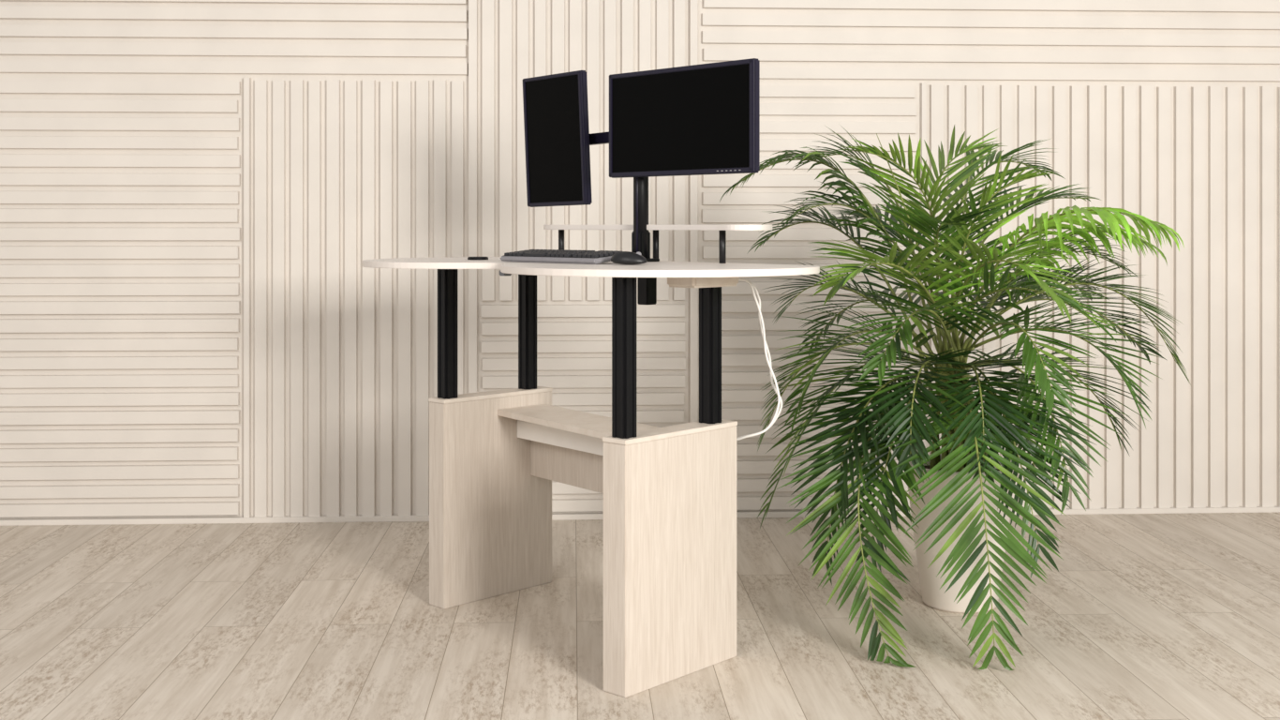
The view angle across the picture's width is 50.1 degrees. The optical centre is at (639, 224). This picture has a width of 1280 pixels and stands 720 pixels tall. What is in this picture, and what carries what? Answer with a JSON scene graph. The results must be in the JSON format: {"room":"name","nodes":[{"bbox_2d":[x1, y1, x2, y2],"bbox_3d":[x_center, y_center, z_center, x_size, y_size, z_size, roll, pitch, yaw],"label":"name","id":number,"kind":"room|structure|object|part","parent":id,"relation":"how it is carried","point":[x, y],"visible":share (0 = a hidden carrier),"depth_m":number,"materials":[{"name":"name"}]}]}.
{"room":"home office","nodes":[
{"label":"home office","id":0,"kind":"room"},
{"bbox_2d":[0,0,1279,518],"bbox_3d":[-0.081,-0.170,5.784,8.800,2.800,0.105,0,0,-3],"label":"wall","id":1,"kind":"structure","parent":0,"point":[195,195],"depth_m":5.71,"materials":[{"name":"paint"}]},
{"bbox_2d":[0,506,1279,525],"bbox_3d":[-0.079,1.219,5.739,8.800,0.022,0.034,0,0,-3],"label":"baseboard","id":2,"kind":"structure","parent":1,"relation":"attached to","point":[1224,509],"depth_m":5.68,"materials":[{"name":"paint"}]},
{"bbox_2d":[0,512,1279,719],"bbox_3d":[0.153,1.280,0.962,8.800,0.100,9.600,0,0,-3],"label":"floor","id":3,"kind":"structure","parent":0,"point":[1141,616],"depth_m":4.13,"materials":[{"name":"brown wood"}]},
{"bbox_2d":[429,390,551,609],"bbox_3d":[-0.493,0.901,4.579,0.081,0.658,0.468,0,0,44],"label":"panel","id":4,"kind":"object","parent":3,"relation":"on","point":[490,519],"visible":0.86,"depth_m":4.50,"materials":[{"name":"brown wood"}]},
{"bbox_2d":[440,268,453,398],"bbox_3d":[-0.625,0.347,4.444,0.047,0.426,0.047,0,0,44],"label":"column","id":5,"kind":"structure","parent":4,"relation":"on","point":[452,270],"depth_m":4.43,"materials":[{"name":"black metal"}]},
{"bbox_2d":[437,268,440,398],"bbox_3d":[-0.652,0.347,4.436,0.012,0.426,0.004,0,0,44],"label":"column","id":6,"kind":"structure","parent":5,"relation":"attached to","point":[439,270],"depth_m":4.43,"materials":[{"name":"black metal"}]},
{"bbox_2d":[442,268,446,398],"bbox_3d":[-0.632,0.347,4.416,0.012,0.426,0.004,0,0,44],"label":"desk leg","id":7,"kind":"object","parent":5,"relation":"attached to","point":[443,270],"depth_m":4.41,"materials":[{"name":"black metal"}]},
{"bbox_2d":[446,268,450,398],"bbox_3d":[-0.617,0.347,4.416,0.004,0.426,0.012,0,0,44],"label":"rib","id":8,"kind":"object","parent":5,"relation":"attached to","point":[448,270],"visible":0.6,"depth_m":4.41,"materials":[{"name":"black metal"}]},
{"bbox_2d":[453,268,457,398],"bbox_3d":[-0.597,0.347,4.436,0.004,0.426,0.012,0,0,44],"label":"rib","id":9,"kind":"object","parent":5,"relation":"attached to","point":[454,270],"visible":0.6,"depth_m":4.43,"materials":[{"name":"black metal"}]},
{"bbox_2d":[428,385,552,403],"bbox_3d":[-0.493,0.566,4.579,0.385,0.012,0.393,0,0,0],"label":"cap","id":10,"kind":"object","parent":4,"relation":"on","point":[468,396],"depth_m":4.54,"materials":[{"name":"beige wood"}]},
{"bbox_2d":[520,274,534,389],"bbox_3d":[-0.385,0.347,4.691,0.047,0.426,0.047,0,0,44],"label":"column","id":11,"kind":"structure","parent":4,"relation":"on","point":[522,275],"depth_m":4.67,"materials":[{"name":"black metal"}]},
{"bbox_2d":[518,274,520,388],"bbox_3d":[-0.412,0.347,4.683,0.012,0.426,0.004,0,0,45],"label":"desk leg","id":12,"kind":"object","parent":11,"relation":"attached to","point":[519,275],"depth_m":4.68,"materials":[{"name":"black metal"}]},
{"bbox_2d":[527,274,531,389],"bbox_3d":[-0.377,0.347,4.664,0.004,0.426,0.012,0,0,44],"label":"rib","id":13,"kind":"object","parent":11,"relation":"attached to","point":[528,275],"visible":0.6,"depth_m":4.66,"materials":[{"name":"black metal"}]},
{"bbox_2d":[534,275,536,388],"bbox_3d":[-0.357,0.347,4.684,0.004,0.426,0.012,0,0,44],"label":"rib","id":14,"kind":"object","parent":11,"relation":"attached to","point":[535,276],"visible":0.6,"depth_m":4.68,"materials":[{"name":"black metal"}]},
{"bbox_2d":[530,440,603,492],"bbox_3d":[-0.081,0.783,4.300,0.018,0.131,0.908,0,0,-39],"label":"bar","id":15,"kind":"object","parent":4,"relation":"attached to","point":[580,468],"visible":0.24,"depth_m":4.48,"materials":[{"name":"brown wood"}]},
{"bbox_2d":[497,403,658,438],"bbox_3d":[-0.132,0.622,4.243,0.202,0.020,0.955,0,0,-36],"label":"shelf","id":16,"kind":"object","parent":4,"relation":"attached to","point":[591,424],"visible":0.52,"depth_m":4.33,"materials":[{"name":"brown wood"}]},
{"bbox_3d":[-0.103,0.666,4.277,0.598,0.068,0.726,0,0,0],"label":"drawer","id":17,"kind":"object","parent":4,"relation":"attached to","visible":0},
{"bbox_2d":[517,419,603,455],"bbox_3d":[-0.121,0.685,4.257,0.017,0.058,0.908,0,0,-39],"label":"drawer","id":18,"kind":"object","parent":17,"relation":"attached to","point":[527,430],"visible":0.45,"depth_m":4.41,"materials":[{"name":"beige wood"}]},
{"bbox_2d":[603,425,736,697],"bbox_3d":[0.089,0.901,3.761,0.083,0.658,0.468,0,0,42],"label":"panel","id":19,"kind":"object","parent":3,"relation":"on","point":[670,503],"visible":0.86,"depth_m":3.68,"materials":[{"name":"brown wood"}]},
{"bbox_2d":[615,277,632,438],"bbox_3d":[-0.041,0.347,3.618,0.047,0.426,0.047,0,0,42],"label":"column","id":20,"kind":"structure","parent":19,"relation":"on","point":[617,279],"depth_m":3.60,"materials":[{"name":"black metal"}]},
{"bbox_2d":[362,256,819,277],"bbox_3d":[-0.245,0.124,4.163,0.758,0.019,1.661,0,0,-43],"label":"table","id":21,"kind":"object","parent":20,"relation":"on","point":[661,268],"visible":0.93,"depth_m":3.78,"materials":[{"name":"white laminate"}]},
{"bbox_2d":[467,256,488,259],"bbox_3d":[-0.535,0.111,4.520,0.068,0.012,0.068,0,0,0],"label":"cable grommet","id":22,"kind":"object","parent":21,"relation":"on","point":[468,258],"visible":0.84,"depth_m":4.49,"materials":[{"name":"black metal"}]},
{"bbox_2d":[499,269,511,275],"bbox_3d":[-0.405,0.144,4.120,0.030,0.018,0.030,0,0,45],"label":"switch","id":23,"kind":"object","parent":21,"relation":"attached to","point":[500,273],"visible":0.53,"depth_m":4.11,"materials":[{"name":"plastic"}]},
{"bbox_2d":[500,249,622,263],"bbox_3d":[-0.235,0.095,4.195,0.430,0.036,0.150,0,0,44],"label":"keyboard","id":24,"kind":"object","parent":21,"relation":"on","point":[566,256],"visible":0.97,"depth_m":4.14,"materials":[{"name":"black plastic"}]},
{"bbox_2d":[558,229,564,249],"bbox_3d":[-0.268,0.066,4.660,0.020,0.099,0.020,0,0,0],"label":"post","id":25,"kind":"object","parent":21,"relation":"on","point":[560,231],"visible":0.66,"depth_m":4.65,"materials":[{"name":"black plastic"}]},
{"bbox_2d":[522,70,659,304],"bbox_3d":[-0.092,-0.128,4.412,0.137,0.753,0.793,0,0,-41],"label":"monitor arm","id":26,"kind":"object","parent":21,"relation":"attached to","point":[647,287],"depth_m":4.52,"materials":[{"name":"black metal"}]},
{"bbox_3d":[-0.387,-0.280,4.664,0.006,0.431,0.012,-3,1,-43],"label":"rail","id":27,"kind":"part","parent":26,"relation":"part of","materials":[{"name":"black plastic"}]},
{"bbox_3d":[-0.296,-0.494,4.556,0.006,0.011,0.296,-3,1,-43],"label":"rail","id":28,"kind":"part","parent":26,"relation":"part of","materials":[{"name":"black plastic"}]},
{"bbox_3d":[-0.280,-0.070,4.561,0.006,0.011,0.296,-3,1,-43],"label":"rail","id":29,"kind":"part","parent":26,"relation":"part of","materials":[{"name":"black plastic"}]},
{"bbox_3d":[-0.268,-0.283,4.578,0.077,0.444,0.309,0,0,-43],"label":"computer monitor","id":30,"kind":"part","parent":26,"relation":"part of","materials":[{"name":"black plastic"}]},
{"bbox_3d":[-0.189,-0.285,4.454,0.006,0.431,0.012,-3,1,-43],"label":"rail","id":31,"kind":"part","parent":26,"relation":"part of","materials":[{"name":"black plastic"}]},
{"bbox_3d":[-0.099,-0.285,4.460,0.028,0.036,0.379,0,0,-32],"label":"arm","id":32,"kind":"part","parent":26,"relation":"part of","materials":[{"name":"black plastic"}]},
{"bbox_3d":[0.003,0.110,4.300,0.080,0.010,0.090,0,0,-45],"label":"clamp plate","id":33,"kind":"part","parent":26,"relation":"part of","materials":[{"name":"black metal"}]},
{"bbox_2d":[609,58,759,178],"bbox_3d":[0.134,-0.311,4.114,0.069,0.325,0.600,0,0,-44],"label":"computer monitor","id":34,"kind":"object","parent":26,"relation":"attached to","point":[702,119],"visible":1,"depth_m":4.07,"materials":[{"name":"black plastic"}]},
{"bbox_3d":[-0.092,-0.311,4.302,0.006,0.318,0.014,0,0,-44],"label":"rail","id":35,"kind":"part","parent":34,"relation":"part of","materials":[{"name":"black plastic"}]},
{"bbox_3d":[0.112,-0.157,4.093,0.006,0.013,0.594,0,0,-44],"label":"rail","id":36,"kind":"part","parent":34,"relation":"part of","materials":[{"name":"black plastic"}]},
{"bbox_3d":[0.112,-0.466,4.093,0.006,0.013,0.594,0,0,-44],"label":"rail","id":37,"kind":"part","parent":34,"relation":"part of","materials":[{"name":"black plastic"}]},
{"bbox_3d":[0.317,-0.311,3.885,0.006,0.318,0.014,0,0,-44],"label":"rail","id":38,"kind":"part","parent":34,"relation":"part of","materials":[{"name":"black plastic"}]},
{"bbox_2d":[610,251,647,264],"bbox_3d":[-0.032,0.095,3.960,0.110,0.038,0.062,0,0,15],"label":"computer mouse","id":39,"kind":"object","parent":21,"relation":"on","point":[622,257],"visible":1,"depth_m":3.94,"materials":[{"name":"black plastic"}]},
{"bbox_2d":[653,229,658,258],"bbox_3d":[0.051,0.066,4.360,0.020,0.099,0.020,0,0,0],"label":"post","id":40,"kind":"object","parent":21,"relation":"on","point":[655,231],"visible":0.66,"depth_m":4.35,"materials":[{"name":"black plastic"}]},
{"bbox_2d":[543,224,772,230],"bbox_3d":[0.041,0.007,4.392,0.211,0.017,1.012,0,0,-43],"label":"shelf","id":41,"kind":"object","parent":40,"relation":"on","point":[545,227],"visible":0.99,"depth_m":4.20,"materials":[{"name":"white laminate"}]},
{"bbox_2d":[667,276,738,287],"bbox_3d":[0.175,0.153,3.800,0.110,0.036,0.190,0,0,45],"label":"control box","id":42,"kind":"object","parent":21,"relation":"attached to","point":[677,282],"visible":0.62,"depth_m":3.74,"materials":[{"name":"beige wood"}]},
{"bbox_2d":[718,230,726,263],"bbox_3d":[0.248,0.066,4.120,0.020,0.099,0.020,0,0,0],"label":"post","id":43,"kind":"object","parent":21,"relation":"on","point":[721,233],"visible":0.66,"depth_m":4.11,"materials":[{"name":"black plastic"}]},
{"bbox_2d":[736,278,782,440],"bbox_3d":[0.153,0.701,4.243,0.201,1.092,0.719,0,0,-31],"label":"power cable","id":44,"kind":"object","parent":21,"relation":"hanging from","point":[760,317],"visible":0.56,"depth_m":3.98,"materials":[{"name":"white plastic"}]},
{"bbox_2d":[611,277,615,437],"bbox_3d":[-0.068,0.347,3.609,0.012,0.426,0.004,0,0,42],"label":"desk leg","id":45,"kind":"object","parent":20,"relation":"attached to","point":[613,278],"depth_m":3.61,"materials":[{"name":"black metal"}]},
{"bbox_2d":[620,277,624,438],"bbox_3d":[-0.048,0.347,3.590,0.012,0.426,0.004,0,0,43],"label":"desk leg","id":46,"kind":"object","parent":20,"relation":"attached to","point":[621,278],"depth_m":3.59,"materials":[{"name":"black metal"}]},
{"bbox_2d":[625,277,629,438],"bbox_3d":[-0.033,0.347,3.591,0.004,0.426,0.012,0,0,42],"label":"rib","id":47,"kind":"object","parent":20,"relation":"attached to","point":[627,278],"visible":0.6,"depth_m":3.59,"materials":[{"name":"black metal"}]},
{"bbox_2d":[632,277,636,437],"bbox_3d":[-0.014,0.347,3.611,0.004,0.426,0.012,0,0,43],"label":"rib","id":48,"kind":"object","parent":20,"relation":"attached to","point":[633,278],"visible":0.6,"depth_m":3.61,"materials":[{"name":"black metal"}]},
{"bbox_2d":[602,418,737,445],"bbox_3d":[0.089,0.566,3.761,0.377,0.012,0.403,0,0,0],"label":"cap","id":49,"kind":"object","parent":19,"relation":"on","point":[663,432],"depth_m":3.73,"materials":[{"name":"beige wood"}]},
{"bbox_2d":[702,286,718,423],"bbox_3d":[0.199,0.347,3.882,0.047,0.426,0.047,0,0,42],"label":"column","id":50,"kind":"structure","parent":19,"relation":"on","point":[717,288],"depth_m":3.87,"materials":[{"name":"black metal"}]},
{"bbox_2d":[699,287,702,422],"bbox_3d":[0.172,0.347,3.873,0.012,0.426,0.004,0,0,42],"label":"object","id":51,"kind":"object","parent":50,"relation":"attached to","point":[700,289],"visible":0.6,"depth_m":3.87,"materials":[{"name":"black metal"}]},
{"bbox_2d":[706,287,710,423],"bbox_3d":[0.193,0.347,3.854,0.012,0.426,0.004,0,0,42],"label":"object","id":52,"kind":"object","parent":50,"relation":"attached to","point":[707,289],"visible":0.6,"depth_m":3.85,"materials":[{"name":"black metal"}]},
{"bbox_2d":[712,286,715,423],"bbox_3d":[0.208,0.347,3.855,0.004,0.426,0.012,0,0,42],"label":"rib","id":53,"kind":"object","parent":50,"relation":"attached to","point":[713,288],"visible":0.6,"depth_m":3.85,"materials":[{"name":"black metal"}]},
{"bbox_2d":[718,286,721,422],"bbox_3d":[0.227,0.347,3.875,0.004,0.426,0.012,0,0,43],"label":"rib","id":54,"kind":"object","parent":50,"relation":"attached to","point":[720,288],"visible":0.6,"depth_m":3.87,"materials":[{"name":"black metal"}]},
{"bbox_2d":[719,124,1190,669],"bbox_3d":[1.079,0.446,4.461,1.629,1.569,1.499,0,0,-3],"label":"areca palm","id":55,"kind":"object","parent":3,"relation":"on","point":[960,493],"visible":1,"depth_m":4.08,"materials":[{"name":"green plant"}]},
{"bbox_2d":[907,453,1013,612],"bbox_3d":[1.040,1.001,4.450,0.360,0.458,0.360,0,0,0],"label":"pot","id":56,"kind":"object","parent":3,"relation":"on","point":[935,597],"depth_m":4.34,"materials":[{"name":"white ceramic"}]}
]}

